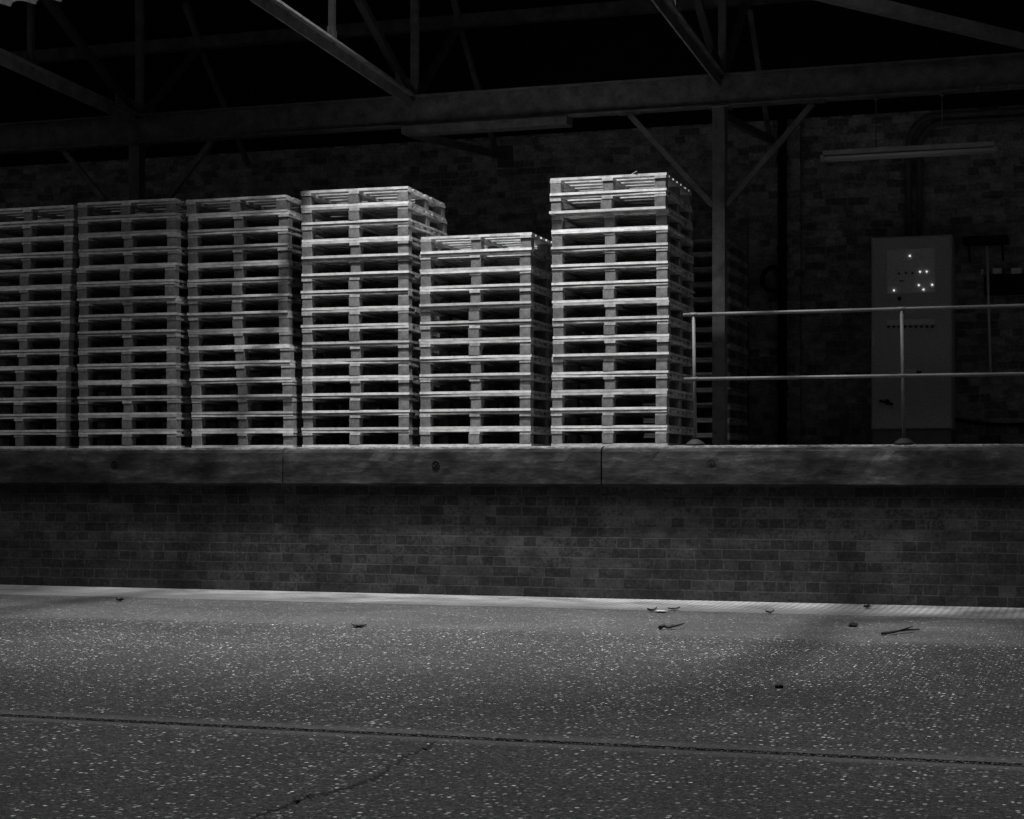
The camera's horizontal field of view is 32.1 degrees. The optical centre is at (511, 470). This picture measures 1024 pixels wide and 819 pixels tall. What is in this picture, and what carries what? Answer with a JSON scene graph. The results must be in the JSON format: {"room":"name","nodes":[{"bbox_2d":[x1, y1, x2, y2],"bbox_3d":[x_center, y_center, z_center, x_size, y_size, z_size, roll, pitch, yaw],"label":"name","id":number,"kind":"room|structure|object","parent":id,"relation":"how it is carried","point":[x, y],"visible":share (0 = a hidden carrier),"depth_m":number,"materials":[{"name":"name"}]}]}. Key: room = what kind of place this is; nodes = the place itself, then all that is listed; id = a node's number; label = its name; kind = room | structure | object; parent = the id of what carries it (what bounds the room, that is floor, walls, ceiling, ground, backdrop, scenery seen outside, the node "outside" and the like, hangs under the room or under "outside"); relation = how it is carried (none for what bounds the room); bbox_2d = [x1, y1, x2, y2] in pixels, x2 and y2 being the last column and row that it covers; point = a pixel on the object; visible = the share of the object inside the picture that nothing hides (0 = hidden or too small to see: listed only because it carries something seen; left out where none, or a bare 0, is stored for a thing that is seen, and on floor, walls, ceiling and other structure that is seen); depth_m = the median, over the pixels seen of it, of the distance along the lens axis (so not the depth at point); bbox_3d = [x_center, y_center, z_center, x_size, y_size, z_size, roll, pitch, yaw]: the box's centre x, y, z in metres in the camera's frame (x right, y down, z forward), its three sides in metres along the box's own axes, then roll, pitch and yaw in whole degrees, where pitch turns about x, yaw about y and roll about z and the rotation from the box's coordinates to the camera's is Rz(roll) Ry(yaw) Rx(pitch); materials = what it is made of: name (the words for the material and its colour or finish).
{"room":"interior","nodes":[
{"label":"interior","id":0,"kind":"room"},
{"bbox_2d":[0,595,1023,818],"bbox_3d":[-5.576,1.055,7.139,33.000,0.036,18.160,0,0,18],"label":"ground","id":1,"kind":"structure","parent":0,"point":[951,690],"depth_m":7.84,"materials":[{"name":"asphalt"}]},
{"bbox_2d":[0,484,1023,607],"bbox_3d":[-2.762,0.731,15.851,33.000,1.225,0.350,0,0,18],"label":"wall","id":2,"kind":"structure","parent":0,"point":[962,546],"depth_m":14.73,"materials":[{"name":"brick"}]},
{"bbox_2d":[0,447,290,483],"bbox_3d":[-10.221,-0.045,18.145,17.393,0.323,0.299,0,0,18],"label":"trim","id":3,"kind":"structure","parent":2,"relation":"on","point":[220,465],"depth_m":15.75,"materials":[{"name":"concrete"}]},
{"bbox_2d":[283,446,604,484],"bbox_3d":[-0.586,-0.045,15.033,2.834,0.323,0.299,0,0,18],"label":"platform edge beam","id":4,"kind":"structure","parent":2,"relation":"on","point":[442,465],"depth_m":14.88,"materials":[{"name":"concrete"}]},
{"bbox_2d":[0,585,1023,619],"bbox_3d":[-2.987,1.052,15.155,33.000,0.022,1.106,0,0,18],"label":"curb","id":5,"kind":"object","parent":2,"relation":"attached to","point":[122,592],"depth_m":14.18,"materials":[{"name":"concrete"}]},
{"bbox_2d":[602,444,1023,485],"bbox_3d":[6.840,-0.045,12.635,12.748,0.323,0.299,0,0,18],"label":"platform edge beam","id":6,"kind":"structure","parent":2,"relation":"on","point":[885,464],"depth_m":13.92,"materials":[{"name":"concrete"}]},
{"bbox_2d":[683,304,1023,444],"bbox_3d":[3.626,-0.744,13.678,4.708,1.075,0.156,0,0,18],"label":"pipe railing","id":7,"kind":"object","parent":6,"relation":"on","point":[903,440],"visible":1,"depth_m":13.96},
{"bbox_2d":[0,105,1023,445],"bbox_3d":[-1.282,-4.302,20.433,33.000,9.690,0.300,0,0,18],"label":"wall","id":8,"kind":"structure","parent":0,"point":[846,204],"depth_m":18.85,"materials":[{"name":"brick"}]},
{"bbox_2d":[412,136,512,167],"bbox_3d":[-0.506,-3.430,18.541,0.180,0.415,2.822,0,0,18],"label":"tie","id":9,"kind":"object","parent":8,"relation":"attached to","point":[504,154],"visible":0.86,"depth_m":18.97,"materials":[{"name":"paint"}]},
{"bbox_2d":[749,119,801,444],"bbox_3d":[2.800,-1.962,18.894,0.542,3.510,0.119,0,0,18],"label":"wall pier","id":10,"kind":"object","parent":8,"relation":"attached to","point":[763,189],"visible":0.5,"depth_m":18.85,"materials":[{"name":"brick"}]},
{"bbox_2d":[760,112,787,444],"bbox_3d":[2.772,-1.994,18.709,0.298,3.567,0.151,0,0,-19],"label":"drainpipe","id":11,"kind":"object","parent":10,"relation":"attached to","point":[782,157],"visible":0.97,"depth_m":18.71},
{"bbox_2d":[904,107,1023,235],"bbox_3d":[6.840,-3.069,17.599,5.801,1.275,0.099,0,0,18],"label":"conduit","id":12,"kind":"object","parent":8,"relation":"attached to","point":[908,184],"visible":0.94,"depth_m":18.42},
{"bbox_2d":[915,115,1023,235],"bbox_3d":[6.895,-3.028,17.581,5.685,1.201,0.099,0,0,18],"label":"conduit","id":13,"kind":"object","parent":8,"relation":"attached to","point":[919,160],"visible":0.9,"depth_m":18.38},
{"bbox_2d":[984,268,1023,295],"bbox_3d":[5.155,-1.939,18.138,0.647,0.275,0.109,0,0,18],"label":"cable trunking","id":14,"kind":"object","parent":8,"relation":"attached to","point":[999,283],"visible":1,"depth_m":18.12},
{"bbox_2d":[0,0,1023,166],"bbox_3d":[-2.159,-5.633,17.716,33.000,3.779,5.390,0,0,18],"label":"roof","id":15,"kind":"structure","parent":0,"point":[805,33],"depth_m":19.02,"materials":[{"name":"metal"}]},
{"bbox_3d":[-2.038,-0.045,18.092,33.000,0.316,4.620,0,0,18],"label":"floor","id":16,"kind":"structure","parent":0,"visible":0},
{"bbox_2d":[0,432,121,447],"bbox_3d":[-4.420,-0.283,16.969,1.005,0.149,1.050,0,0,18],"label":"pallet","id":17,"kind":"object","parent":16,"relation":"on","point":[37,439],"visible":0.68,"depth_m":16.52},
{"bbox_2d":[0,416,121,432],"bbox_3d":[-4.415,-0.433,16.967,1.003,0.149,1.049,0,0,18],"label":"pallet","id":18,"kind":"object","parent":17,"relation":"on","point":[11,424],"visible":0.69,"depth_m":16.52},
{"bbox_2d":[0,400,123,416],"bbox_3d":[-4.416,-0.583,16.967,1.007,0.149,1.051,0,0,18],"label":"pallet","id":19,"kind":"object","parent":18,"relation":"on","point":[9,407],"visible":0.65,"depth_m":16.51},
{"bbox_2d":[0,383,120,399],"bbox_3d":[-4.411,-0.734,16.971,1.007,0.149,1.051,0,0,18],"label":"pallet","id":20,"kind":"object","parent":19,"relation":"on","point":[51,391],"visible":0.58,"depth_m":16.51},
{"bbox_2d":[0,367,120,383],"bbox_3d":[-4.414,-0.884,16.977,1.005,0.149,1.050,0,0,18],"label":"pallet","id":21,"kind":"object","parent":20,"relation":"on","point":[39,375],"visible":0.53,"depth_m":16.52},
{"bbox_2d":[0,351,120,367],"bbox_3d":[-4.416,-1.034,17.076,1.003,0.149,1.049,0,0,18],"label":"pallet","id":22,"kind":"object","parent":21,"relation":"on","point":[58,358],"visible":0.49,"depth_m":16.63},
{"bbox_2d":[0,335,123,352],"bbox_3d":[-4.409,-1.184,17.073,1.005,0.149,1.050,0,0,18],"label":"pallet","id":23,"kind":"object","parent":22,"relation":"on","point":[51,343],"visible":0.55,"depth_m":16.61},
{"bbox_2d":[0,319,120,336],"bbox_3d":[-4.407,-1.334,17.072,1.007,0.149,1.051,0,0,18],"label":"pallet","id":24,"kind":"object","parent":23,"relation":"on","point":[46,327],"visible":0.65,"depth_m":16.62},
{"bbox_2d":[0,302,123,320],"bbox_3d":[-4.402,-1.484,17.073,1.005,0.149,1.050,0,0,18],"label":"pallet","id":25,"kind":"object","parent":24,"relation":"on","point":[41,311],"visible":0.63,"depth_m":16.62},
{"bbox_2d":[0,286,102,304],"bbox_3d":[-4.396,-1.635,17.069,1.003,0.149,1.049,0,0,18],"label":"pallet","id":26,"kind":"object","parent":25,"relation":"on","point":[62,294],"visible":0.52,"depth_m":16.61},
{"bbox_2d":[0,270,102,288],"bbox_3d":[-4.386,-1.785,17.080,1.006,0.149,1.047,0,0,18],"label":"pallet","id":27,"kind":"object","parent":26,"relation":"on","point":[58,278],"visible":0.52,"depth_m":16.62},
{"bbox_2d":[0,254,105,272],"bbox_3d":[-4.380,-1.935,17.068,1.005,0.149,1.050,0,0,18],"label":"pallet","id":28,"kind":"object","parent":27,"relation":"on","point":[54,262],"visible":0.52,"depth_m":16.62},
{"bbox_2d":[0,237,105,256],"bbox_3d":[-4.367,-2.085,17.060,1.005,0.149,1.050,0,0,18],"label":"pallet","id":29,"kind":"object","parent":28,"relation":"on","point":[70,245],"visible":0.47,"depth_m":16.60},
{"bbox_2d":[0,221,104,240],"bbox_3d":[-4.369,-2.235,17.073,1.003,0.149,1.049,0,0,18],"label":"pallet","id":30,"kind":"object","parent":29,"relation":"on","point":[67,229],"visible":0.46,"depth_m":16.62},
{"bbox_2d":[0,205,103,224],"bbox_3d":[-4.359,-2.386,17.064,1.003,0.149,1.049,0,0,18],"label":"pallet","id":31,"kind":"object","parent":30,"relation":"on","point":[62,213],"visible":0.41,"depth_m":16.61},
{"bbox_2d":[52,138,223,445],"bbox_3d":[-3.808,-1.762,18.044,1.910,3.109,0.300,0,0,18],"label":"post","id":32,"kind":"object","parent":16,"relation":"on","point":[136,150],"visible":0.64,"depth_m":17.99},
{"bbox_2d":[79,431,216,447],"bbox_3d":[-3.333,-0.283,16.604,1.006,0.149,1.047,0,0,17],"label":"pallet","id":33,"kind":"object","parent":16,"relation":"on","point":[175,439],"visible":0.71,"depth_m":16.21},
{"bbox_2d":[78,415,216,431],"bbox_3d":[-3.337,-0.433,16.606,1.006,0.149,1.047,0,0,17],"label":"pallet","id":34,"kind":"object","parent":33,"relation":"on","point":[130,423],"visible":0.8,"depth_m":16.20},
{"bbox_2d":[78,398,216,415],"bbox_3d":[-3.340,-0.583,16.610,1.003,0.149,1.049,0,0,17],"label":"pallet","id":35,"kind":"object","parent":34,"relation":"on","point":[134,406],"visible":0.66,"depth_m":16.21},
{"bbox_2d":[77,381,216,398],"bbox_3d":[-3.343,-0.734,16.609,1.007,0.149,1.051,0,0,17],"label":"pallet","id":36,"kind":"object","parent":35,"relation":"on","point":[175,389],"visible":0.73,"depth_m":16.20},
{"bbox_2d":[78,365,214,382],"bbox_3d":[-3.359,-0.884,16.669,1.006,0.149,1.047,0,0,17],"label":"pallet","id":37,"kind":"object","parent":36,"relation":"on","point":[153,372],"visible":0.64,"depth_m":16.27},
{"bbox_2d":[77,348,214,366],"bbox_3d":[-3.356,-1.034,16.664,1.007,0.149,1.051,0,0,17],"label":"pallet","id":38,"kind":"object","parent":37,"relation":"on","point":[174,356],"visible":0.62,"depth_m":16.29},
{"bbox_2d":[78,332,226,349],"bbox_3d":[-3.358,-1.184,16.672,1.003,0.149,1.049,0,0,17],"label":"pallet","id":39,"kind":"object","parent":38,"relation":"on","point":[154,340],"visible":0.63,"depth_m":16.27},
{"bbox_2d":[77,315,227,333],"bbox_3d":[-3.355,-1.334,16.666,1.007,0.149,1.051,0,0,17],"label":"pallet","id":40,"kind":"object","parent":39,"relation":"on","point":[173,323],"visible":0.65,"depth_m":16.27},
{"bbox_2d":[79,298,227,317],"bbox_3d":[-3.346,-1.484,16.660,1.007,0.148,1.051,0,0,17],"label":"pallet","id":41,"kind":"object","parent":40,"relation":"on","point":[171,306],"visible":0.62,"depth_m":16.27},
{"bbox_2d":[77,281,211,300],"bbox_3d":[-3.364,-1.635,16.651,1.006,0.149,1.047,0,0,17],"label":"pallet","id":42,"kind":"object","parent":41,"relation":"on","point":[171,289],"visible":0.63,"depth_m":16.25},
{"bbox_2d":[76,265,212,284],"bbox_3d":[-3.365,-1.785,16.650,1.006,0.149,1.047,0,0,17],"label":"pallet","id":43,"kind":"object","parent":42,"relation":"on","point":[153,273],"visible":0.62,"depth_m":16.25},
{"bbox_2d":[79,248,213,267],"bbox_3d":[-3.348,-1.935,16.663,1.003,0.149,1.049,0,0,17],"label":"pallet","id":44,"kind":"object","parent":43,"relation":"on","point":[172,256],"visible":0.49,"depth_m":16.27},
{"bbox_2d":[78,232,212,251],"bbox_3d":[-3.351,-2.085,16.661,1.003,0.149,1.049,0,0,17],"label":"pallet","id":45,"kind":"object","parent":44,"relation":"on","point":[156,240],"visible":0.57,"depth_m":16.27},
{"bbox_2d":[78,215,212,235],"bbox_3d":[-3.356,-2.236,16.667,1.006,0.149,1.047,0,0,17],"label":"pallet","id":46,"kind":"object","parent":45,"relation":"on","point":[165,223],"visible":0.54,"depth_m":16.26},
{"bbox_2d":[78,198,210,218],"bbox_3d":[-3.358,-2.386,16.661,1.006,0.149,1.047,0,0,17],"label":"pallet","id":47,"kind":"object","parent":46,"relation":"on","point":[170,206],"visible":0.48,"depth_m":16.26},
{"bbox_2d":[192,431,339,447],"bbox_3d":[-2.245,-0.283,16.310,1.007,0.148,1.051,0,0,18],"label":"pallet","id":48,"kind":"object","parent":16,"relation":"on","point":[289,438],"visible":0.8,"depth_m":15.91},
{"bbox_2d":[191,414,338,430],"bbox_3d":[-2.249,-0.433,16.325,1.003,0.149,1.049,0,0,18],"label":"pallet","id":49,"kind":"object","parent":48,"relation":"on","point":[244,421],"visible":0.74,"depth_m":15.90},
{"bbox_2d":[191,397,338,414],"bbox_3d":[-2.250,-0.583,16.325,1.003,0.149,1.049,0,0,18],"label":"pallet","id":50,"kind":"object","parent":49,"relation":"on","point":[244,404],"visible":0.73,"depth_m":15.91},
{"bbox_2d":[191,380,339,397],"bbox_3d":[-2.249,-0.734,16.317,1.005,0.149,1.050,0,0,18],"label":"pallet","id":51,"kind":"object","parent":50,"relation":"on","point":[244,387],"visible":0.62,"depth_m":15.94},
{"bbox_2d":[189,362,337,380],"bbox_3d":[-2.267,-0.884,16.319,1.003,0.149,1.049,0,0,18],"label":"pallet","id":52,"kind":"object","parent":51,"relation":"on","point":[242,371],"visible":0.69,"depth_m":15.92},
{"bbox_2d":[189,345,323,363],"bbox_3d":[-2.272,-1.034,16.321,1.003,0.149,1.049,0,0,18],"label":"pallet","id":53,"kind":"object","parent":52,"relation":"on","point":[286,354],"visible":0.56,"depth_m":15.91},
{"bbox_2d":[188,330,322,348],"bbox_3d":[-2.300,-1.184,16.445,1.003,0.149,1.049,0,0,18],"label":"pallet","id":54,"kind":"object","parent":53,"relation":"on","point":[263,337],"visible":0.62,"depth_m":16.08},
{"bbox_2d":[187,313,322,331],"bbox_3d":[-2.302,-1.334,16.456,1.007,0.149,1.051,0,0,18],"label":"pallet","id":55,"kind":"object","parent":54,"relation":"on","point":[280,321],"visible":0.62,"depth_m":16.06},
{"bbox_2d":[187,296,321,315],"bbox_3d":[-2.307,-1.484,16.453,1.007,0.149,1.051,0,0,18],"label":"pallet","id":56,"kind":"object","parent":55,"relation":"on","point":[278,304],"visible":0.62,"depth_m":16.07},
{"bbox_2d":[187,279,322,303],"bbox_3d":[-2.309,-1.635,16.446,1.006,0.149,1.047,0,0,17],"label":"pallet","id":57,"kind":"object","parent":56,"relation":"on","point":[271,287],"visible":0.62,"depth_m":16.07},
{"bbox_2d":[188,262,322,287],"bbox_3d":[-2.304,-1.785,16.444,1.007,0.148,1.051,0,0,18],"label":"pallet","id":58,"kind":"object","parent":57,"relation":"on","point":[278,270],"visible":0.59,"depth_m":16.06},
{"bbox_2d":[188,245,322,271],"bbox_3d":[-2.307,-1.935,16.457,1.007,0.148,1.051,0,0,18],"label":"pallet","id":59,"kind":"object","parent":58,"relation":"on","point":[284,253],"visible":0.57,"depth_m":16.08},
{"bbox_2d":[187,228,323,255],"bbox_3d":[-2.307,-2.085,16.454,1.005,0.149,1.050,0,0,18],"label":"pallet","id":60,"kind":"object","parent":59,"relation":"on","point":[286,236],"visible":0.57,"depth_m":16.06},
{"bbox_2d":[188,212,322,238],"bbox_3d":[-2.308,-2.235,16.454,1.007,0.148,1.051,0,0,17],"label":"pallet","id":61,"kind":"object","parent":60,"relation":"on","point":[271,220],"visible":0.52,"depth_m":16.07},
{"bbox_2d":[186,195,322,221],"bbox_3d":[-2.325,-2.386,16.467,1.006,0.149,1.047,0,0,18],"label":"pallet","id":62,"kind":"object","parent":61,"relation":"on","point":[272,203],"visible":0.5,"depth_m":16.08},
{"bbox_2d":[302,430,438,446],"bbox_3d":[-1.220,-0.283,15.970,1.006,0.149,1.047,0,0,16],"label":"pallet","id":63,"kind":"object","parent":16,"relation":"on","point":[351,438],"visible":0.74,"depth_m":15.59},
{"bbox_2d":[301,412,439,429],"bbox_3d":[-1.217,-0.433,15.967,1.007,0.149,1.051,0,0,17],"label":"pallet","id":64,"kind":"object","parent":63,"relation":"on","point":[396,420],"visible":0.76,"depth_m":15.58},
{"bbox_2d":[302,395,439,412],"bbox_3d":[-1.223,-0.583,15.964,1.006,0.149,1.047,0,0,16],"label":"pallet","id":65,"kind":"object","parent":64,"relation":"on","point":[354,403],"visible":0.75,"depth_m":15.58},
{"bbox_2d":[302,377,439,395],"bbox_3d":[-1.220,-0.733,15.959,1.007,0.148,1.051,0,0,16],"label":"pallet","id":66,"kind":"object","parent":65,"relation":"on","point":[350,386],"visible":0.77,"depth_m":15.58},
{"bbox_2d":[302,360,439,378],"bbox_3d":[-1.224,-0.884,15.968,1.006,0.149,1.047,0,0,16],"label":"pallet","id":67,"kind":"object","parent":66,"relation":"on","point":[394,368],"visible":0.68,"depth_m":15.58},
{"bbox_2d":[302,343,438,361],"bbox_3d":[-1.219,-1.034,15.969,1.007,0.148,1.051,0,0,17],"label":"pallet","id":68,"kind":"object","parent":67,"relation":"on","point":[394,351],"visible":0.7,"depth_m":15.59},
{"bbox_2d":[302,325,439,344],"bbox_3d":[-1.219,-1.184,15.964,1.006,0.149,1.047,0,0,17],"label":"pallet","id":69,"kind":"object","parent":68,"relation":"on","point":[394,333],"visible":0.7,"depth_m":15.58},
{"bbox_2d":[301,308,439,327],"bbox_3d":[-1.224,-1.334,15.966,1.007,0.149,1.051,0,0,16],"label":"pallet","id":70,"kind":"object","parent":69,"relation":"on","point":[390,316],"visible":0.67,"depth_m":15.59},
{"bbox_2d":[301,290,438,310],"bbox_3d":[-1.228,-1.484,15.976,1.006,0.149,1.047,0,0,16],"label":"pallet","id":71,"kind":"object","parent":70,"relation":"on","point":[375,299],"visible":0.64,"depth_m":15.59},
{"bbox_2d":[301,273,439,293],"bbox_3d":[-1.226,-1.635,15.971,1.007,0.149,1.051,0,0,16],"label":"pallet","id":72,"kind":"object","parent":71,"relation":"on","point":[397,281],"visible":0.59,"depth_m":15.59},
{"bbox_2d":[301,256,439,282],"bbox_3d":[-1.224,-1.785,15.966,1.007,0.148,1.051,0,0,16],"label":"pallet","id":73,"kind":"object","parent":72,"relation":"on","point":[386,264],"visible":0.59,"depth_m":15.59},
{"bbox_2d":[301,238,440,265],"bbox_3d":[-1.223,-1.935,15.957,1.007,0.148,1.051,0,0,17],"label":"pallet","id":74,"kind":"object","parent":73,"relation":"on","point":[399,246],"visible":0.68,"depth_m":15.57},
{"bbox_2d":[302,221,444,249],"bbox_3d":[-1.221,-2.085,15.971,1.006,0.149,1.047,0,0,17],"label":"pallet","id":75,"kind":"object","parent":74,"relation":"on","point":[391,229],"visible":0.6,"depth_m":15.60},
{"bbox_2d":[301,203,446,235],"bbox_3d":[-1.222,-2.236,15.964,1.006,0.149,1.047,0,0,17],"label":"pallet","id":76,"kind":"object","parent":75,"relation":"on","point":[402,211],"visible":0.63,"depth_m":15.61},
{"bbox_2d":[301,186,444,218],"bbox_3d":[-1.234,-2.386,15.977,1.006,0.149,1.047,0,0,16],"label":"pallet","id":77,"kind":"object","parent":76,"relation":"on","point":[400,194],"visible":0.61,"depth_m":15.61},
{"bbox_2d":[420,429,551,446],"bbox_3d":[-0.159,-0.283,15.589,1.006,0.149,1.047,0,0,18],"label":"pallet","id":78,"kind":"object","parent":16,"relation":"on","point":[465,437],"visible":0.85,"depth_m":15.23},
{"bbox_2d":[420,411,551,429],"bbox_3d":[-0.161,-0.433,15.598,1.007,0.148,1.051,0,0,18],"label":"pallet","id":79,"kind":"object","parent":78,"relation":"on","point":[475,417],"visible":0.84,"depth_m":15.24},
{"bbox_2d":[420,393,565,412],"bbox_3d":[-0.153,-0.583,15.595,1.005,0.149,1.050,0,0,18],"label":"pallet","id":80,"kind":"object","parent":79,"relation":"on","point":[467,402],"visible":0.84,"depth_m":15.23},
{"bbox_2d":[420,375,551,395],"bbox_3d":[-0.160,-0.733,15.598,1.003,0.149,1.049,0,0,18],"label":"pallet","id":81,"kind":"object","parent":80,"relation":"on","point":[510,382],"visible":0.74,"depth_m":15.24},
{"bbox_2d":[419,357,552,378],"bbox_3d":[-0.155,-0.884,15.592,1.005,0.149,1.050,0,0,18],"label":"pallet","id":82,"kind":"object","parent":81,"relation":"on","point":[510,366],"visible":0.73,"depth_m":15.24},
{"bbox_2d":[420,339,552,361],"bbox_3d":[-0.159,-1.034,15.591,1.006,0.149,1.047,0,0,18],"label":"pallet","id":83,"kind":"object","parent":82,"relation":"on","point":[509,348],"visible":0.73,"depth_m":15.23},
{"bbox_2d":[419,322,552,344],"bbox_3d":[-0.160,-1.184,15.595,1.007,0.149,1.051,0,0,18],"label":"pallet","id":84,"kind":"object","parent":83,"relation":"on","point":[508,330],"visible":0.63,"depth_m":15.24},
{"bbox_2d":[420,304,552,326],"bbox_3d":[-0.155,-1.334,15.593,1.006,0.149,1.047,0,0,18],"label":"pallet","id":85,"kind":"object","parent":84,"relation":"on","point":[506,312],"visible":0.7,"depth_m":15.23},
{"bbox_2d":[419,286,552,309],"bbox_3d":[-0.162,-1.484,15.584,1.007,0.148,1.051,0,0,18],"label":"pallet","id":86,"kind":"object","parent":85,"relation":"on","point":[510,294],"visible":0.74,"depth_m":15.22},
{"bbox_2d":[420,268,566,296],"bbox_3d":[-0.152,-1.635,15.584,1.005,0.149,1.050,0,0,18],"label":"pallet","id":87,"kind":"object","parent":86,"relation":"on","point":[514,276],"visible":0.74,"depth_m":15.22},
{"bbox_2d":[420,250,565,279],"bbox_3d":[-0.156,-1.785,15.597,1.003,0.149,1.049,0,0,18],"label":"pallet","id":88,"kind":"object","parent":87,"relation":"on","point":[522,258],"visible":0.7,"depth_m":15.24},
{"bbox_2d":[420,232,565,263],"bbox_3d":[-0.151,-1.935,15.592,1.007,0.148,1.051,0,0,18],"label":"pallet","id":89,"kind":"object","parent":88,"relation":"on","point":[527,240],"visible":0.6,"depth_m":15.23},
{"bbox_2d":[551,428,693,445],"bbox_3d":[0.964,-0.283,15.270,1.006,0.149,1.047,0,0,18],"label":"pallet","id":90,"kind":"object","parent":16,"relation":"on","point":[626,436],"visible":0.91,"depth_m":14.92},
{"bbox_2d":[551,409,693,429],"bbox_3d":[0.962,-0.433,15.270,1.006,0.149,1.047,0,0,18],"label":"pallet","id":91,"kind":"object","parent":90,"relation":"on","point":[664,418],"visible":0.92,"depth_m":14.93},
{"bbox_2d":[550,391,692,412],"bbox_3d":[0.964,-0.583,15.265,1.007,0.149,1.051,0,0,18],"label":"pallet","id":92,"kind":"object","parent":91,"relation":"on","point":[667,400],"visible":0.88,"depth_m":14.93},
{"bbox_2d":[551,373,692,395],"bbox_3d":[0.967,-0.733,15.274,1.003,0.149,1.049,0,0,18],"label":"pallet","id":93,"kind":"object","parent":92,"relation":"on","point":[634,382],"visible":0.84,"depth_m":14.93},
{"bbox_2d":[552,355,692,377],"bbox_3d":[0.972,-0.884,15.272,1.006,0.149,1.047,0,0,18],"label":"pallet","id":94,"kind":"object","parent":93,"relation":"on","point":[628,364],"visible":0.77,"depth_m":14.93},
{"bbox_2d":[552,336,692,360],"bbox_3d":[0.976,-1.034,15.258,1.007,0.148,1.051,0,0,18],"label":"pallet","id":95,"kind":"object","parent":94,"relation":"on","point":[665,345],"visible":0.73,"depth_m":14.91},
{"bbox_2d":[552,318,691,343],"bbox_3d":[0.976,-1.184,15.263,1.006,0.149,1.047,0,0,18],"label":"pallet","id":96,"kind":"object","parent":95,"relation":"on","point":[663,326],"visible":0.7,"depth_m":14.91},
{"bbox_2d":[552,300,694,326],"bbox_3d":[0.973,-1.334,15.261,1.007,0.148,1.051,0,0,18],"label":"pallet","id":97,"kind":"object","parent":96,"relation":"on","point":[662,308],"visible":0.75,"depth_m":14.91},
{"bbox_2d":[552,282,693,309],"bbox_3d":[0.967,-1.484,15.273,1.006,0.149,1.047,0,0,18],"label":"pallet","id":98,"kind":"object","parent":97,"relation":"on","point":[582,293],"visible":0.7,"depth_m":14.92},
{"bbox_2d":[551,264,694,293],"bbox_3d":[0.967,-1.635,15.271,1.005,0.149,1.050,0,0,18],"label":"pallet","id":99,"kind":"object","parent":98,"relation":"on","point":[640,273],"visible":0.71,"depth_m":14.92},
{"bbox_2d":[551,245,693,275],"bbox_3d":[0.964,-1.785,15.268,1.005,0.149,1.050,0,0,18],"label":"pallet","id":100,"kind":"object","parent":99,"relation":"on","point":[662,254],"visible":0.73,"depth_m":14.91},
{"bbox_2d":[551,227,693,258],"bbox_3d":[0.962,-1.935,15.264,1.005,0.149,1.050,0,0,17],"label":"pallet","id":101,"kind":"object","parent":100,"relation":"on","point":[655,236],"visible":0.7,"depth_m":14.91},
{"bbox_2d":[551,210,692,241],"bbox_3d":[0.963,-2.085,15.313,1.007,0.148,1.051,0,0,18],"label":"pallet","id":102,"kind":"object","parent":101,"relation":"on","point":[648,218],"visible":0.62,"depth_m":14.96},
{"bbox_2d":[549,191,692,224],"bbox_3d":[0.951,-2.236,15.273,1.007,0.149,1.051,0,0,18],"label":"pallet","id":103,"kind":"object","parent":102,"relation":"on","point":[648,200],"visible":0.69,"depth_m":14.92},
{"bbox_2d":[550,171,691,207],"bbox_3d":[0.948,-2.397,15.275,1.007,0.171,1.054,0,0,17],"label":"pallet","id":104,"kind":"object","parent":103,"relation":"on","point":[632,182],"visible":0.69,"depth_m":14.91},
{"bbox_2d":[617,100,825,444],"bbox_3d":[1.895,-1.762,16.202,1.910,3.109,0.300,0,0,18],"label":"post","id":105,"kind":"object","parent":16,"relation":"on","point":[719,203],"visible":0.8,"depth_m":16.14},
{"bbox_2d":[0,52,1023,153],"bbox_3d":[-2.221,-3.451,17.524,33.000,0.321,0.154,0,0,18],"label":"girder","id":106,"kind":"object","parent":105,"relation":"on","point":[1004,71],"visible":1,"depth_m":16.70,"materials":[{"name":"metal"}]},
{"bbox_2d":[0,0,249,165],"bbox_3d":[-4.627,-4.689,15.505,0.118,2.387,10.269,0,0,18],"label":"roof truss","id":107,"kind":"object","parent":106,"relation":"on","point":[124,108],"visible":0.9,"depth_m":17.48,"materials":[{"name":"metal"}]},
{"bbox_2d":[0,0,814,66],"bbox_3d":[-1.818,-4.642,18.773,33.000,0.130,0.110,0,0,18],"label":"purlin","id":108,"kind":"object","parent":107,"relation":"on","point":[624,7],"visible":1,"depth_m":18.50,"materials":[{"name":"paint"}]},
{"bbox_2d":[250,0,497,150],"bbox_3d":[-1.782,-4.689,14.586,0.118,2.387,10.269,0,0,18],"label":"roof truss","id":109,"kind":"object","parent":106,"relation":"on","point":[402,88],"visible":0.89,"depth_m":16.41,"materials":[{"name":"metal"}]},
{"bbox_2d":[401,115,572,136],"bbox_3d":[-0.246,-3.275,16.893,1.658,0.080,0.200,0,0,18],"label":"strip light","id":110,"kind":"object","parent":106,"relation":"attached to","point":[562,121],"visible":1,"depth_m":16.82,"materials":[{"name":"paint"}]},
{"bbox_2d":[651,0,770,134],"bbox_3d":[1.077,-4.689,13.663,0.118,2.387,10.269,0,0,18],"label":"roof truss","id":111,"kind":"object","parent":106,"relation":"on","point":[716,63],"visible":0.89,"depth_m":15.85,"materials":[{"name":"metal"}]},
{"bbox_2d":[815,0,1023,48],"bbox_3d":[2.736,-3.662,13.897,4.453,0.250,0.100,0,0,-33],"label":"brace","id":112,"kind":"object","parent":111,"relation":"attached to","point":[885,8],"visible":1,"depth_m":14.28,"materials":[{"name":"paint"}]},
{"bbox_2d":[820,93,997,162],"bbox_3d":[3.497,-3.041,15.684,1.531,0.550,0.130,0,0,18],"label":"strip light","id":113,"kind":"object","parent":106,"relation":"hanging from","point":[986,147],"visible":1,"depth_m":15.64,"materials":[{"name":"white metal"}]},
{"bbox_2d":[871,234,954,444],"bbox_3d":[4.121,-1.300,18.252,0.806,2.183,0.519,0,0,18],"label":"tall cabinet","id":114,"kind":"object","parent":16,"relation":"on","point":[907,271],"visible":0.98,"depth_m":18.04,"materials":[{"name":"grey metal"}]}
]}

